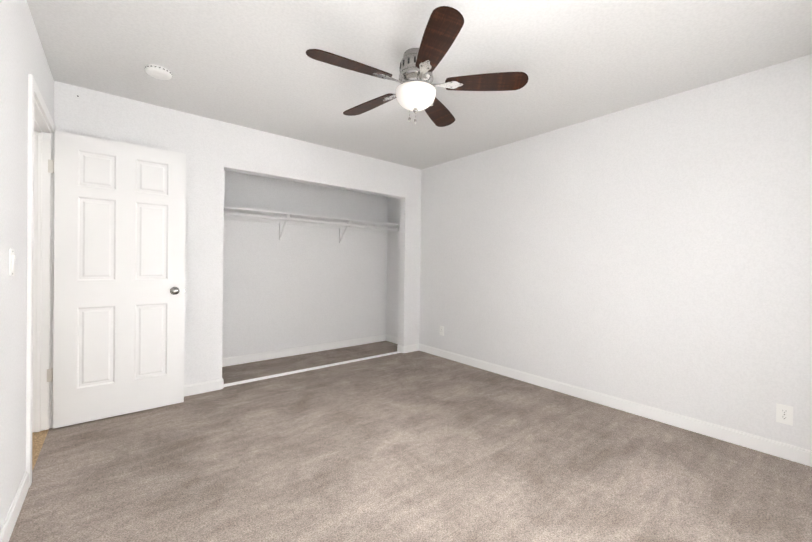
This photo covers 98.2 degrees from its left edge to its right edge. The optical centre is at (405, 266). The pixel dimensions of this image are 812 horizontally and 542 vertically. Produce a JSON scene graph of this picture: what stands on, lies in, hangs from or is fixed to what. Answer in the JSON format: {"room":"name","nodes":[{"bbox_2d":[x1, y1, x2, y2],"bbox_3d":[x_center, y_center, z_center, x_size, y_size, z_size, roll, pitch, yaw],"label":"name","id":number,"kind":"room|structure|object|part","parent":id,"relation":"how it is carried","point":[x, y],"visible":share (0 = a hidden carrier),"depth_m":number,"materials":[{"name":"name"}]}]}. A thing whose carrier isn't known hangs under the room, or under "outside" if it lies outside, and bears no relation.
{"room":"empty bedroom","nodes":[
{"label":"empty bedroom","id":0,"kind":"room"},
{"bbox_2d":[0,0,53,529],"bbox_3d":[-1.317,-0.077,0.959,0.120,2.440,4.170,0,0,-40],"label":"wall","id":1,"kind":"structure","parent":0,"point":[22,55],"depth_m":1.56,"materials":[{"name":"paint"}]},
{"bbox_2d":[9,249,15,275],"bbox_3d":[-1.683,-0.015,1.508,0.013,0.115,0.070,0,0,-40],"label":"light switch","id":2,"kind":"object","parent":1,"relation":"attached to","point":[12,258],"visible":0.98,"depth_m":1.49,"materials":[{"name":"white plastic"}]},
{"bbox_2d":[0,471,28,541],"bbox_3d":[-0.984,1.101,0.650,0.013,0.095,2.940,0,0,-40],"label":"baseboard","id":3,"kind":"structure","parent":1,"relation":"attached to","point":[7,528],"depth_m":1.54,"materials":[{"name":"paint"}]},
{"bbox_2d":[26,74,54,487],"bbox_3d":[-2.245,0.073,2.082,0.152,2.102,0.886,0,0,-40],"label":"door frame","id":4,"kind":"structure","parent":1,"relation":"attached to","point":[40,266],"depth_m":2.37,"materials":[{"name":"paint"}]},
{"bbox_2d":[47,130,185,428],"bbox_3d":[-2.122,0.096,2.639,0.805,2.030,0.162,0,0,-40],"label":"door","id":5,"kind":"structure","parent":1,"relation":"in","point":[119,282],"depth_m":2.60,"materials":[{"name":"paint"}]},
{"bbox_2d":[32,429,48,470],"bbox_3d":[-2.034,1.185,0.874,1.320,0.098,4.920,0,0,-40],"label":"floor","id":6,"kind":"structure","parent":0,"point":[38,439],"depth_m":2.23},
{"bbox_2d":[54,81,420,384],"bbox_3d":[-1.203,-0.092,3.680,3.520,2.440,0.120,0,0,-40],"label":"wall","id":7,"kind":"structure","parent":0,"point":[212,149],"depth_m":3.17,"materials":[{"name":"paint"}]},
{"bbox_2d":[184,378,223,396],"bbox_3d":[-2.105,1.074,2.887,1.102,0.095,0.043,0,0,-40],"label":"baseboard","id":8,"kind":"structure","parent":7,"relation":"attached to","point":[208,386],"depth_m":3.12,"materials":[{"name":"paint"}]},
{"bbox_2d":[222,170,387,357],"bbox_3d":[-1.195,-0.096,4.251,2.780,2.440,0.750,0,0,-40],"label":"wall","id":9,"kind":"structure","parent":0,"point":[295,286],"depth_m":4.45,"materials":[{"name":"paint"}]},
{"bbox_2d":[222,335,383,366],"bbox_3d":[-1.322,1.074,4.488,2.660,0.095,0.013,0,0,-40],"label":"baseboard","id":10,"kind":"structure","parent":9,"relation":"attached to","point":[242,359],"depth_m":4.44,"materials":[{"name":"paint"}]},
{"bbox_2d":[224,206,398,242],"bbox_3d":[-1.208,-0.468,4.364,2.660,0.303,0.309,0,0,-40],"label":"shelf","id":11,"kind":"object","parent":9,"relation":"attached to","point":[251,214],"visible":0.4,"depth_m":4.31,"materials":[{"name":"paint"}]},
{"bbox_2d":[9,341,811,541],"bbox_3d":[-0.122,1.198,2.454,3.640,0.100,4.920,0,0,-40],"label":"floor carpet","id":12,"kind":"object","parent":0,"point":[417,446],"visible":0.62,"depth_m":1.99,"materials":[{"name":"beige carpet"}]},
{"bbox_2d":[224,351,400,386],"bbox_3d":[-0.896,1.122,3.953,2.141,0.016,0.040,0,0,-40],"label":"floor track","id":13,"kind":"object","parent":12,"relation":"on","point":[291,372],"visible":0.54,"depth_m":3.79,"materials":[{"name":"metal"}]},
{"bbox_2d":[27,0,811,169],"bbox_3d":[-0.600,-1.345,2.018,4.960,0.100,4.920,0,0,-40],"label":"ceiling","id":14,"kind":"structure","parent":0,"point":[249,64],"depth_m":2.16,"materials":[{"name":"paint"}]},
{"bbox_2d":[145,64,171,79],"bbox_3d":[-1.649,-1.286,2.345,0.149,0.048,0.149,0,0,-40],"label":"smoke detector","id":15,"kind":"object","parent":14,"relation":"attached to","point":[158,72],"visible":1,"depth_m":2.32,"materials":[{"name":"white plastic"}]},
{"bbox_2d":[306,6,528,126],"bbox_3d":[0.021,-1.087,2.153,1.260,0.402,1.257,0,0,-40],"label":"ceiling fan","id":16,"kind":"object","parent":14,"relation":"hanging from","point":[415,91],"visible":1,"depth_m":2.05,"materials":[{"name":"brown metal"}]},
{"bbox_3d":[-0.303,-1.106,1.936,0.490,0.006,0.152,1,12,-30],"label":"blade","id":17,"kind":"part","parent":16,"relation":"part of","materials":[{"name":"brown wood"}]},
{"label":"blade","id":18,"kind":"part","parent":16,"relation":"part of","materials":[{"name":"brown wood"}]},
{"bbox_3d":[0.060,-1.087,2.147,0.212,0.402,0.212,0,0,-40],"label":"motor","id":19,"kind":"part","parent":16,"relation":"part of","materials":[{"name":"silver metal"}]},
{"bbox_3d":[0.059,-1.018,2.147,0.244,0.112,0.244,0,0,-40],"label":"glass","id":20,"kind":"part","parent":16,"relation":"part of","materials":[{"name":"white glass"}]},
{"bbox_3d":[0.148,-1.099,1.736,0.152,0.006,0.490,13,-2,-12],"label":"blade","id":21,"kind":"part","parent":16,"relation":"part of","materials":[{"name":"brown wood"}]},
{"label":"blade","id":22,"kind":"part","parent":16,"relation":"part of","materials":[{"name":"brown wood"}]},
{"bbox_3d":[0.478,-1.097,2.103,0.490,0.006,0.152,1,-12,6],"label":"blade","id":23,"kind":"part","parent":16,"relation":"part of","materials":[{"name":"brown wood"}]},
{"bbox_2d":[386,54,811,449],"bbox_3d":[1.250,-0.062,3.567,0.120,2.440,4.920,0,0,-40],"label":"wall","id":24,"kind":"structure","parent":0,"point":[657,253],"depth_m":2.71,"materials":[{"name":"paint"}]},
{"bbox_2d":[384,334,415,349],"bbox_3d":[-0.095,1.085,5.081,0.013,0.095,0.600,0,0,-40],"label":"baseboard","id":25,"kind":"structure","parent":24,"relation":"attached to","point":[389,338],"depth_m":5.13,"materials":[{"name":"paint"}]},
{"bbox_2d":[440,326,443,335],"bbox_3d":[0.448,0.814,4.429,0.008,0.115,0.070,0,0,-40],"label":"electrical outlet","id":26,"kind":"object","parent":24,"relation":"attached to","point":[442,330],"visible":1,"depth_m":4.42,"materials":[{"name":"white plastic"}]},
{"bbox_2d":[416,343,811,466],"bbox_3d":[1.424,1.115,3.243,0.013,0.095,3.930,0,0,-40],"label":"baseboard","id":27,"kind":"structure","parent":24,"relation":"attached to","point":[797,454],"depth_m":2.69,"materials":[{"name":"paint"}]},
{"bbox_2d":[776,403,792,425],"bbox_3d":[2.323,0.910,2.159,0.008,0.115,0.070,0,0,-40],"label":"electrical outlet","id":28,"kind":"object","parent":24,"relation":"attached to","point":[784,414],"visible":1,"depth_m":2.16,"materials":[{"name":"white plastic"}]}
]}

